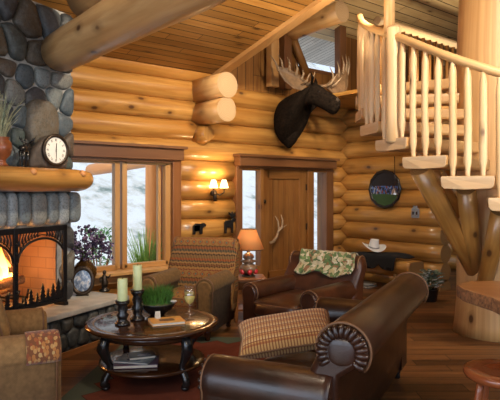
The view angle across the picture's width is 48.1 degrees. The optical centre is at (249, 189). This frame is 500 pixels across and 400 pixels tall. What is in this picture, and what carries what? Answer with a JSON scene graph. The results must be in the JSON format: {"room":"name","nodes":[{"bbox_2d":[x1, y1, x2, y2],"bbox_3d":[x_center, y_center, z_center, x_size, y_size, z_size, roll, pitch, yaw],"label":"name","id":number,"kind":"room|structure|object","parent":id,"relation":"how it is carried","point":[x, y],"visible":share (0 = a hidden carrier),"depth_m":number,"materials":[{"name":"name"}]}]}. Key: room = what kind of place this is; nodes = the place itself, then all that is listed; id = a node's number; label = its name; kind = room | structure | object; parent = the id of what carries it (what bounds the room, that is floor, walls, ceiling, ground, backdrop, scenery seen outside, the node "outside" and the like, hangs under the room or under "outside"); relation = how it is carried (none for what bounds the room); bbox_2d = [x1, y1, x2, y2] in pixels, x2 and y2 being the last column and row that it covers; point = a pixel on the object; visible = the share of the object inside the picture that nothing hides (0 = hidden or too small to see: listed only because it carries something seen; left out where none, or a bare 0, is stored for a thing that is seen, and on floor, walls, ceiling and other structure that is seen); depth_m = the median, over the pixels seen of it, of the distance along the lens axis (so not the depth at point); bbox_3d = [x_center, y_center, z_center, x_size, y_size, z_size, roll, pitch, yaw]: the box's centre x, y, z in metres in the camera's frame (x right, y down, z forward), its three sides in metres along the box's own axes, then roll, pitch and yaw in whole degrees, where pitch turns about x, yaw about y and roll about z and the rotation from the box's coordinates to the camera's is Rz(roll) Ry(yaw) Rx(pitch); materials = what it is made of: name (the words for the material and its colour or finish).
{"room":"log cabin living room","nodes":[
{"label":"log cabin living room","id":0,"kind":"room"},
{"bbox_2d":[32,0,314,73],"bbox_3d":[-0.952,-3.135,1.811,9.460,2.836,10.600,0,0,-40],"label":"ceiling","id":1,"kind":"structure","parent":0,"point":[204,42],"depth_m":7.38,"materials":[{"name":"brown wood"}]},
{"bbox_2d":[71,65,353,307],"bbox_3d":[-2.956,-0.002,6.893,12.700,3.336,0.346,0,0,-40],"label":"wall","id":2,"kind":"structure","parent":0,"point":[110,105],"depth_m":8.48,"materials":[{"name":"brown wood"}]},
{"bbox_2d":[71,140,187,285],"bbox_3d":[-1.885,0.314,7.514,2.340,1.892,0.350,0,0,-40],"label":"window","id":3,"kind":"structure","parent":2,"relation":"in","point":[119,155],"depth_m":7.69,"materials":[{"name":"brown wood"}]},
{"bbox_2d":[84,56,210,81],"bbox_3d":[-4.242,-1.799,5.819,9.350,0.338,0.332,0,0,-40],"label":"trim","id":4,"kind":"structure","parent":2,"relation":"on","point":[101,62],"depth_m":7.96,"materials":[{"name":"brown wood"}]},
{"bbox_2d":[192,223,205,234],"bbox_3d":[-0.765,0.585,8.481,0.239,0.169,0.030,0,0,-40],"label":"ornament","id":5,"kind":"object","parent":2,"relation":"attached to","point":[196,227],"visible":1,"depth_m":8.45,"materials":[{"name":"black paint"}]},
{"bbox_2d":[192,125,213,144],"bbox_3d":[-0.692,-0.847,8.517,0.332,0.346,0.240,0,0,-40],"label":"beam","id":6,"kind":"structure","parent":2,"relation":"attached to","point":[203,134],"depth_m":8.44,"materials":[{"name":"brown wood"}]},
{"bbox_2d":[191,97,235,124],"bbox_3d":[-0.549,-1.163,8.349,0.375,0.364,0.680,0,0,-40],"label":"beam","id":7,"kind":"structure","parent":2,"relation":"attached to","point":[220,110],"depth_m":8.14,"materials":[{"name":"beige wood"}]},
{"bbox_2d":[192,72,237,102],"bbox_3d":[-0.545,-1.509,8.340,0.390,0.407,0.700,0,0,-40],"label":"beam","id":8,"kind":"structure","parent":2,"relation":"attached to","point":[224,84],"depth_m":8.13,"materials":[{"name":"beige wood"}]},
{"bbox_2d":[209,180,227,200],"bbox_3d":[-0.503,0.009,8.605,0.336,0.327,0.217,0,0,-40],"label":"wall sconce","id":9,"kind":"object","parent":2,"relation":"attached to","point":[213,185],"visible":1,"depth_m":8.60,"materials":[{"name":"white glass"}]},
{"bbox_2d":[224,212,235,232],"bbox_3d":[-0.316,0.511,8.856,0.228,0.338,0.030,0,0,-40],"label":"ornament","id":10,"kind":"object","parent":2,"relation":"attached to","point":[228,223],"visible":1,"depth_m":8.85,"materials":[{"name":"black paint"}]},
{"bbox_2d":[211,0,333,74],"bbox_3d":[2.730,-3.107,4.788,0.150,2.775,10.250,0,0,-40],"label":"trim","id":11,"kind":"structure","parent":2,"relation":"attached to","point":[314,7],"depth_m":7.59,"materials":[{"name":"brown wood"}]},
{"bbox_2d":[279,33,291,90],"bbox_3d":[0.623,-2.300,9.784,0.180,1.100,0.140,0,0,-40],"label":"post","id":12,"kind":"object","parent":2,"relation":"attached to","point":[285,43],"visible":0.54,"depth_m":9.73,"materials":[{"name":"brown wood"}]},
{"bbox_2d":[292,39,310,75],"bbox_3d":[0.877,-2.426,10.025,0.527,0.730,0.152,0,0,-40],"label":"beam","id":13,"kind":"structure","parent":12,"relation":"attached to","point":[296,47],"depth_m":9.99,"materials":[{"name":"brown wood"}]},
{"bbox_2d":[232,153,339,292],"bbox_3d":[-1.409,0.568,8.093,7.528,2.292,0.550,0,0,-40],"label":"door","id":14,"kind":"structure","parent":2,"relation":"in","point":[284,185],"depth_m":9.67,"materials":[{"name":"brown wood"}]},
{"bbox_2d":[269,54,349,147],"bbox_3d":[1.034,-1.536,9.353,1.522,1.655,0.824,0,0,-7],"label":"trophy","id":15,"kind":"object","parent":2,"relation":"attached to","point":[292,114],"visible":1,"depth_m":9.14,"materials":[{"name":"fur"}]},
{"bbox_2d":[332,89,356,110],"bbox_3d":[3.340,-1.470,10.937,5.250,0.268,2.134,0,0,-40],"label":"trim","id":16,"kind":"structure","parent":2,"relation":"attached to","point":[347,98],"depth_m":9.43,"materials":[{"name":"brown wood"}]},
{"bbox_2d":[374,16,456,93],"bbox_3d":[3.836,-2.114,10.110,4.950,1.067,0.132,0,0,-40],"label":"loft railing","id":17,"kind":"object","parent":16,"relation":"on","point":[405,29],"visible":0.19,"depth_m":9.28,"materials":[{"name":"brown wood"}]},
{"bbox_2d":[61,269,499,399],"bbox_3d":[1.532,1.700,4.016,17.500,0.100,12.200,0,0,-40],"label":"floor","id":18,"kind":"structure","parent":0,"point":[437,355],"depth_m":5.52,"materials":[{"name":"brown wood"}]},
{"bbox_2d":[0,307,61,399],"bbox_3d":[-1.986,1.143,3.990,1.100,0.988,1.113,0,0,-26],"label":"armchair","id":19,"kind":"object","parent":18,"relation":"on","point":[31,356],"visible":1,"depth_m":3.70,"materials":[{"name":"brown fabric"}]},
{"bbox_2d":[0,298,9,335],"bbox_3d":[-1.894,0.956,4.199,0.175,0.342,0.334,0,0,-27],"label":"cushion","id":20,"kind":"object","parent":19,"relation":"on","point":[4,323],"visible":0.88,"depth_m":4.09,"materials":[{"name":"brown fabric"}]},
{"bbox_2d":[0,0,128,359],"bbox_3d":[-2.508,-0.140,5.709,1.456,3.580,2.199,0,0,26],"label":"stone fireplace","id":21,"kind":"object","parent":18,"relation":"on","point":[29,196],"depth_m":5.67,"materials":[{"name":"grey stone"}]},
{"bbox_2d":[0,287,12,294],"bbox_3d":[-2.661,1.049,5.705,0.119,0.128,0.544,0,0,28],"label":"firewood","id":22,"kind":"object","parent":21,"relation":"on","point":[7,290],"visible":0.42,"depth_m":5.84,"materials":[{"name":"brown wood"}]},
{"bbox_2d":[0,91,22,165],"bbox_3d":[-2.241,-0.562,5.088,0.433,0.693,0.208,0,0,-40],"label":"potted plant","id":23,"kind":"object","parent":21,"relation":"on","point":[6,148],"visible":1,"depth_m":5.05,"materials":[{"name":"plant"}]},
{"bbox_2d":[0,275,25,289],"bbox_3d":[-2.505,0.955,5.608,0.116,0.134,0.584,0,0,23],"label":"firewood","id":24,"kind":"object","parent":21,"relation":"on","point":[7,282],"visible":0.79,"depth_m":5.67,"materials":[{"name":"brown wood"}]},
{"bbox_2d":[0,253,12,279],"bbox_3d":[-2.624,0.769,5.591,0.259,0.447,0.590,0,0,26],"label":"flames","id":25,"kind":"object","parent":24,"relation":"on","point":[4,265],"visible":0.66,"depth_m":5.67},
{"bbox_2d":[8,265,12,274],"bbox_3d":[-2.573,0.854,5.675,0.122,0.134,0.504,0,0,20],"label":"firewood","id":26,"kind":"object","parent":24,"relation":"on","point":[10,269],"visible":0.33,"depth_m":5.81,"materials":[{"name":"brown wood"}]},
{"bbox_2d":[18,136,35,166],"bbox_3d":[-2.143,-0.367,5.349,0.158,0.302,0.246,0,0,-3],"label":"figurine","id":27,"kind":"object","parent":21,"relation":"on","point":[24,149],"visible":0.89,"depth_m":5.28,"materials":[{"name":"black paint"}]},
{"bbox_2d":[0,225,67,309],"bbox_3d":[-2.208,0.779,5.345,0.160,0.830,1.258,0,0,26],"label":"fireplace screen","id":28,"kind":"object","parent":21,"relation":"on","point":[58,297],"visible":0.98,"depth_m":5.51,"materials":[{"name":"black metal"}]},
{"bbox_2d":[25,134,68,168],"bbox_3d":[-2.035,-0.392,5.620,0.166,0.351,0.462,0,0,33],"label":"mantel clock","id":29,"kind":"object","parent":21,"relation":"on","point":[50,151],"visible":0.98,"depth_m":5.57,"materials":[{"name":"brown wood"}]},
{"bbox_2d":[71,266,94,295],"bbox_3d":[-1.903,1.030,6.385,0.269,0.335,0.163,0,0,-7],"label":"picture frame","id":30,"kind":"object","parent":21,"relation":"on","point":[83,279],"visible":0.91,"depth_m":6.34,"materials":[{"name":"brown wood"}]},
{"bbox_2d":[74,270,90,290],"bbox_3d":[-1.899,1.030,6.352,0.195,0.243,0.046,0,0,-7],"label":"photograph","id":31,"kind":"object","parent":30,"relation":"attached to","point":[82,278],"depth_m":6.34},
{"bbox_2d":[71,224,113,278],"bbox_3d":[-1.982,0.806,6.727,0.565,0.778,0.699,0,0,36],"label":"potted plant","id":32,"kind":"object","parent":21,"relation":"on","point":[84,260],"visible":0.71,"depth_m":6.68,"materials":[{"name":"plant"}]},
{"bbox_2d":[99,270,110,291],"bbox_3d":[-1.715,1.069,6.600,0.123,0.252,0.124,0,0,-30],"label":"statuette","id":33,"kind":"object","parent":21,"relation":"on","point":[103,280],"visible":1,"depth_m":6.57,"materials":[{"name":"black paint"}]},
{"bbox_2d":[41,0,226,70],"bbox_3d":[-0.327,-1.478,3.857,0.441,0.495,5.146,0,0,-40],"label":"ceiling beam","id":34,"kind":"structure","parent":21,"relation":"attached to","point":[107,26],"depth_m":4.64,"materials":[{"name":"brown wood"}]},
{"bbox_2d":[67,0,100,15],"bbox_3d":[-0.126,-1.923,3.739,0.416,0.488,4.707,0,0,-40],"label":"ceiling beam","id":35,"kind":"structure","parent":34,"relation":"on","point":[78,7],"depth_m":5.31,"materials":[{"name":"brown wood"}]},
{"bbox_2d":[61,337,266,399],"bbox_3d":[-0.500,1.644,4.550,1.950,0.010,3.400,0,0,5],"label":"area rug","id":36,"kind":"object","parent":18,"relation":"on","point":[88,388],"visible":0.3,"depth_m":4.69,"materials":[{"name":"red carpet"}]},
{"bbox_2d":[84,307,217,390],"bbox_3d":[-0.852,1.387,4.900,1.150,0.501,1.150,0,0,-40],"label":"coffee table","id":37,"kind":"object","parent":36,"relation":"on","point":[174,360],"visible":0.78,"depth_m":4.58,"materials":[{"name":"brown wood"}]},
{"bbox_2d":[115,299,129,326],"bbox_3d":[-1.075,1.034,4.720,0.132,0.204,0.131,0,0,-40],"label":"candle holder","id":38,"kind":"object","parent":37,"relation":"on","point":[122,315],"visible":0.92,"depth_m":4.68,"materials":[{"name":"black paint"}]},
{"bbox_2d":[117,278,127,300],"bbox_3d":[-1.075,0.831,4.720,0.084,0.200,0.083,0,0,-40],"label":"candle","id":39,"kind":"object","parent":38,"relation":"on","point":[122,283],"visible":1,"depth_m":4.69,"materials":[{"name":"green wax"}]},
{"bbox_2d":[113,355,158,368],"bbox_3d":[-0.955,1.450,4.720,0.360,0.026,0.260,0,0,-7],"label":"book","id":40,"kind":"object","parent":37,"relation":"on","point":[154,364],"visible":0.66,"depth_m":4.61,"materials":[{"name":"paper"}]},
{"bbox_2d":[114,354,156,364],"bbox_3d":[-0.965,1.428,4.730,0.300,0.015,0.221,0,0,11],"label":"book","id":41,"kind":"object","parent":40,"relation":"on","point":[124,359],"visible":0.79,"depth_m":4.65,"materials":[{"name":"paper"}]},
{"bbox_2d":[127,350,155,360],"bbox_3d":[-0.925,1.409,4.770,0.220,0.023,0.160,0,0,-20],"label":"book","id":42,"kind":"object","parent":41,"relation":"on","point":[141,355],"visible":1,"depth_m":4.73,"materials":[{"name":"paper"}]},
{"bbox_2d":[137,353,150,355],"bbox_3d":[-0.899,1.398,4.758,0.110,0.001,0.072,0,0,-20],"label":"picture","id":43,"kind":"object","parent":42,"relation":"on","point":[138,354],"depth_m":4.76},
{"bbox_2d":[130,289,144,320],"bbox_3d":[-0.985,1.004,4.900,0.132,0.264,0.131,0,0,-40],"label":"candle holder","id":44,"kind":"object","parent":37,"relation":"on","point":[137,308],"visible":0.91,"depth_m":4.86,"materials":[{"name":"black paint"}]},
{"bbox_2d":[133,264,141,289],"bbox_3d":[-0.985,0.756,4.900,0.080,0.230,0.079,0,0,-40],"label":"candle","id":45,"kind":"object","parent":44,"relation":"on","point":[137,268],"visible":1,"depth_m":4.87,"materials":[{"name":"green wax"}]},
{"bbox_2d":[98,344,204,378],"bbox_3d":[-0.852,1.485,4.900,0.916,0.036,0.916,0,0,-40],"label":"shelf","id":46,"kind":"object","parent":37,"relation":"attached to","point":[169,355],"depth_m":4.71,"materials":[{"name":"brown wood"}]},
{"bbox_2d":[142,301,175,315],"bbox_3d":[-0.845,1.079,5.100,0.344,0.112,0.344,0,0,-40],"label":"bowl","id":47,"kind":"object","parent":37,"relation":"on","point":[164,307],"depth_m":4.99,"materials":[{"name":"black ceramic"}]},
{"bbox_2d":[142,282,177,315],"bbox_3d":[-0.853,0.994,5.105,0.402,0.284,0.429,0,0,-40],"label":"potted plant","id":48,"kind":"object","parent":37,"relation":"on","point":[160,298],"visible":0.94,"depth_m":5.01,"materials":[{"name":"green plant"}]},
{"bbox_2d":[148,316,184,326],"bbox_3d":[-0.715,1.123,4.801,0.280,0.026,0.211,0,0,-20],"label":"book","id":49,"kind":"object","parent":37,"relation":"on","point":[173,320],"visible":1,"depth_m":4.75,"materials":[{"name":"paper"}]},
{"bbox_2d":[155,311,160,318],"bbox_3d":[-0.800,1.093,4.850,0.044,0.085,0.042,0,0,-29],"label":"greeting card","id":50,"kind":"object","parent":49,"relation":"on","point":[157,313],"visible":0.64,"depth_m":4.84,"materials":[{"name":"paper"}]},
{"bbox_2d":[159,318,174,320],"bbox_3d":[-0.712,1.111,4.791,0.130,0.002,0.090,0,0,-20],"label":"picture","id":51,"kind":"object","parent":49,"relation":"on","point":[160,319],"depth_m":4.80},
{"bbox_2d":[184,291,194,319],"bbox_3d":[-0.530,1.001,4.920,0.098,0.265,0.098,0,0,-21],"label":"wine glass","id":52,"kind":"object","parent":37,"relation":"on","point":[189,299],"visible":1,"depth_m":4.89,"materials":[{"name":"clear glass"}]},
{"bbox_2d":[142,236,239,340],"bbox_3d":[-0.666,1.109,6.545,0.882,1.058,0.995,0,0,18],"label":"armchair","id":53,"kind":"object","parent":18,"relation":"on","point":[208,267],"visible":0.72,"depth_m":6.67,"materials":[{"name":"fabric"}]},
{"bbox_2d":[171,286,196,308],"bbox_3d":[-0.707,1.228,6.414,0.504,0.210,0.600,0,0,18],"label":"seat cushion","id":54,"kind":"object","parent":53,"relation":"on","point":[180,297],"depth_m":6.14,"materials":[{"name":"fabric"}]},
{"bbox_2d":[234,274,265,322],"bbox_3d":[-0.019,1.376,7.135,0.420,0.550,0.391,0,0,-6],"label":"side table","id":55,"kind":"object","parent":18,"relation":"on","point":[241,280],"visible":0.28,"depth_m":6.97,"materials":[{"name":"brown wood"}]},
{"bbox_2d":[238,305,242,310],"bbox_3d":[-0.020,1.500,7.140,0.330,0.020,0.290,0,0,-6],"label":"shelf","id":56,"kind":"object","parent":55,"relation":"attached to","point":[240,307],"depth_m":7.07,"materials":[{"name":"brown wood"}]},
{"bbox_2d":[237,228,263,276],"bbox_3d":[-0.020,0.797,7.140,0.405,0.604,0.405,0,0,-40],"label":"table lamp","id":57,"kind":"object","parent":55,"relation":"on","point":[249,240],"visible":0.93,"depth_m":7.04,"materials":[{"name":"brown metal"}]},
{"bbox_2d":[242,250,366,320],"bbox_3d":[0.606,1.194,6.308,1.004,0.888,1.220,0,0,38],"label":"armchair","id":58,"kind":"object","parent":18,"relation":"on","point":[291,291],"visible":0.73,"depth_m":6.17,"materials":[{"name":"leather"}]},
{"bbox_2d":[254,289,305,315],"bbox_3d":[0.497,1.248,6.171,0.574,0.210,0.870,0,0,38],"label":"seat cushion","id":59,"kind":"object","parent":58,"relation":"on","point":[270,301],"depth_m":5.94,"materials":[{"name":"leather"}]},
{"bbox_2d":[294,248,358,277],"bbox_3d":[0.918,0.949,6.636,0.800,0.463,0.354,0,0,38],"label":"throw blanket","id":60,"kind":"object","parent":58,"relation":"on","point":[333,264],"visible":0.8,"depth_m":6.54,"materials":[{"name":"green fabric"}]},
{"bbox_2d":[197,272,428,399],"bbox_3d":[0.626,1.169,4.035,0.993,0.938,2.269,0,0,26],"label":"sofa","id":61,"kind":"object","parent":18,"relation":"on","point":[357,355],"visible":0.94,"depth_m":3.17,"materials":[{"name":"brown leather"}]},
{"bbox_2d":[237,308,329,358],"bbox_3d":[0.255,1.015,3.990,0.699,0.286,0.417,0,0,0],"label":"cushion","id":62,"kind":"object","parent":61,"relation":"on","point":[296,331],"visible":0.88,"depth_m":3.86,"materials":[{"name":"fabric"}]},
{"bbox_2d":[264,351,315,366],"bbox_3d":[0.285,1.248,3.710,0.540,0.210,0.874,0,0,26],"label":"seat cushion","id":63,"kind":"object","parent":61,"relation":"on","point":[306,358],"depth_m":3.81,"materials":[{"name":"brown leather"}]},
{"bbox_2d":[363,285,377,288],"bbox_3d":[1.938,1.632,9.566,0.300,0.034,0.420,0,0,-40],"label":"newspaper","id":64,"kind":"object","parent":18,"relation":"on","point":[373,286],"visible":0.39,"depth_m":9.38,"materials":[{"name":"grey paper"}]},
{"bbox_2d":[363,281,376,285],"bbox_3d":[1.925,1.596,9.582,0.300,0.034,0.420,0,0,-43],"label":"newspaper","id":65,"kind":"object","parent":64,"relation":"on","point":[365,283],"visible":0.41,"depth_m":9.46,"materials":[{"name":"white paper"}]},
{"bbox_2d":[366,258,423,277],"bbox_3d":[2.112,1.400,9.608,0.433,0.517,1.720,0,0,-40],"label":"bench","id":66,"kind":"object","parent":18,"relation":"on","point":[401,265],"visible":0.32,"depth_m":9.01,"materials":[{"name":"brown wood"}]},
{"bbox_2d":[350,252,414,270],"bbox_3d":[2.151,1.164,9.386,0.384,0.270,1.156,0,0,-40],"label":"coat","id":67,"kind":"object","parent":66,"relation":"on","point":[385,260],"visible":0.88,"depth_m":9.14,"materials":[{"name":"fabric"}]},
{"bbox_2d":[362,239,385,251],"bbox_3d":[2.115,0.932,9.550,0.400,0.210,0.465,0,0,5],"label":"cowboy hat","id":68,"kind":"object","parent":67,"relation":"on","point":[374,245],"visible":1,"depth_m":9.45,"materials":[{"name":"white fabric"}]},
{"bbox_2d":[355,0,499,342],"bbox_3d":[2.612,-1.000,5.995,3.178,5.323,2.071,0,0,24],"label":"spiral staircase","id":69,"kind":"structure","parent":18,"relation":"on","point":[396,110],"depth_m":5.90,"materials":[{"name":"brown wood"}]},
{"bbox_2d":[391,156,397,196],"bbox_3d":[1.550,-0.144,6.000,0.072,0.431,0.071,0,0,-40],"label":"bell","id":70,"kind":"object","parent":69,"relation":"hanging from","point":[394,192],"visible":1,"depth_m":6.00,"materials":[{"name":"black paint"}]},
{"bbox_2d":[417,269,444,302],"bbox_3d":[2.673,1.399,8.294,0.463,0.503,0.486,0,0,-40],"label":"potted plant","id":71,"kind":"object","parent":18,"relation":"on","point":[433,291],"visible":0.81,"depth_m":8.22,"materials":[{"name":"green plant"}]},
{"bbox_2d":[463,359,499,399],"bbox_3d":[1.335,1.296,2.940,0.410,0.712,0.410,0,0,33],"label":"bar stool","id":72,"kind":"object","parent":18,"relation":"on","point":[485,372],"visible":1,"depth_m":2.91,"materials":[{"name":"brown wood"}]},
{"bbox_2d":[229,37,432,95],"bbox_3d":[1.710,-3.100,10.900,7.400,3.700,0.060,0,0,-40],"label":"wall","id":73,"kind":"structure","parent":0,"point":[250,75],"depth_m":9.76,"materials":[{"name":"brown wood"}]},
{"bbox_2d":[295,57,334,75],"bbox_3d":[1.280,-2.750,10.541,1.260,1.120,0.100,0,0,-40],"label":"window","id":74,"kind":"structure","parent":73,"relation":"in","point":[296,62],"depth_m":10.44,"materials":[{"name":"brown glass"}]},
{"bbox_2d":[287,0,348,40],"bbox_3d":[1.047,-2.818,9.447,0.343,0.411,1.337,0,0,-40],"label":"ceiling beam","id":75,"kind":"structure","parent":73,"relation":"attached to","point":[336,13],"depth_m":9.09,"materials":[{"name":"brown wood"}]},
{"bbox_2d":[308,0,458,65],"bbox_3d":[5.393,-4.389,7.240,7.240,2.888,10.800,0,0,-40],"label":"ceiling","id":76,"kind":"structure","parent":0,"point":[438,17],"depth_m":10.57,"materials":[{"name":"brown wood"}]},
{"bbox_2d":[266,39,278,87],"bbox_3d":[0.388,-2.425,9.535,0.180,1.350,0.140,0,0,-40],"label":"post","id":77,"kind":"object","parent":76,"relation":"attached to","point":[272,75],"visible":0.56,"depth_m":9.48,"materials":[{"name":"brown wood"}]},
{"bbox_2d":[335,26,345,73],"bbox_3d":[1.712,-2.650,10.602,0.180,1.800,0.140,0,0,-40],"label":"post","id":78,"kind":"object","parent":76,"relation":"attached to","point":[340,31],"visible":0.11,"depth_m":10.54,"materials":[{"name":"brown wood"}]},
{"bbox_2d":[340,106,450,291],"bbox_3d":[2.503,0.146,10.052,0.339,3.326,2.220,0,0,-40],"label":"wall","id":79,"kind":"structure","parent":0,"point":[422,237],"depth_m":9.96,"materials":[{"name":"brown wood"}]},
{"bbox_2d":[368,169,401,208],"bbox_3d":[2.381,-0.015,9.910,0.036,0.704,0.704,0,0,-40],"label":"picture","id":80,"kind":"object","parent":79,"relation":"attached to","point":[381,186],"visible":0.98,"depth_m":9.91,"materials":[{"name":"black paint"}]},
{"bbox_2d":[371,172,397,205],"bbox_3d":[2.386,-0.015,9.915,0.018,0.600,0.600,0,0,-40],"label":"print","id":81,"kind":"object","parent":80,"relation":"attached to","point":[382,183],"depth_m":9.93},
{"bbox_2d":[411,206,418,217],"bbox_3d":[2.786,0.371,9.436,0.022,0.188,0.136,0,0,-40],"label":"light switch","id":82,"kind":"object","parent":79,"relation":"attached to","point":[415,210],"visible":1,"depth_m":9.43,"materials":[{"name":"grey metal"}]},
{"bbox_2d":[443,63,455,92],"bbox_3d":[8.126,-1.550,9.458,0.200,6.400,10.700,0,0,-40],"label":"wall","id":83,"kind":"structure","parent":0,"point":[449,63],"depth_m":13.44,"materials":[{"name":"brown wood"}]},
{"bbox_2d":[448,154,455,269],"bbox_3d":[5.505,0.147,10.201,0.341,3.037,6.600,0,0,-40],"label":"wall","id":84,"kind":"structure","parent":0,"point":[452,262],"depth_m":11.57,"materials":[{"name":"brown wood"}]},
{"bbox_2d":[457,281,499,314],"bbox_3d":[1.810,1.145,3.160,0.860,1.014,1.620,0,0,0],"label":"countertop","id":85,"kind":"structure","parent":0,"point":[483,294],"depth_m":3.54,"materials":[{"name":"brown wood"}]},
{"label":"outside","id":86,"kind":"structure","parent":0,"visible":0},
{"bbox_2d":[71,62,323,265],"bbox_3d":[-25.266,-21.962,38.050,70.000,47.896,75.000,0,0,-40],"label":"snowy outdoor background","id":87,"kind":"object","parent":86,"point":[96,201],"visible":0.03,"depth_m":22.00,"materials":[{"name":"white snow"}]},
{"bbox_2d":[84,226,111,265],"bbox_3d":[-2.393,1.231,8.870,0.589,1.342,0.736,0,0,-40],"label":"leafy shrub","id":88,"kind":"object","parent":87,"relation":"on","point":[107,233],"visible":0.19,"depth_m":8.84,"materials":[{"name":"green plant"}]},
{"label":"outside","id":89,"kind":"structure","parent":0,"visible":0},
{"bbox_2d":[127,227,161,262],"bbox_3d":[-1.584,1.168,8.593,0.751,1.283,0.513,0,0,-12],"label":"ornamental grass","id":90,"kind":"object","parent":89,"point":[143,256],"depth_m":8.51,"materials":[{"name":"green plant"}]},
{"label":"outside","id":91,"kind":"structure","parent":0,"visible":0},
{"bbox_2d":[145,165,161,259],"bbox_3d":[-1.568,0.050,9.180,0.386,3.600,0.372,0,0,-40],"label":"porch post","id":92,"kind":"object","parent":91,"point":[150,170],"visible":0.15,"depth_m":9.04,"materials":[{"name":"brown wood"}]},
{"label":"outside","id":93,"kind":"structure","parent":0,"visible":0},
{"bbox_2d":[298,36,334,67],"bbox_3d":[1.440,-3.205,12.004,6.400,0.410,1.820,0,0,-40],"label":"roof eave","id":94,"kind":"object","parent":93,"point":[315,50],"visible":0.17,"depth_m":12.51},
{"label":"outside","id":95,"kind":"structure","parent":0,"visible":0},
{"bbox_2d":[85,163,144,174],"bbox_3d":[-2.160,-0.556,10.932,0.270,0.461,4.462,0,0,-40],"label":"beam","id":96,"kind":"structure","parent":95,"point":[96,168],"depth_m":11.95,"materials":[{"name":"brown wood"}]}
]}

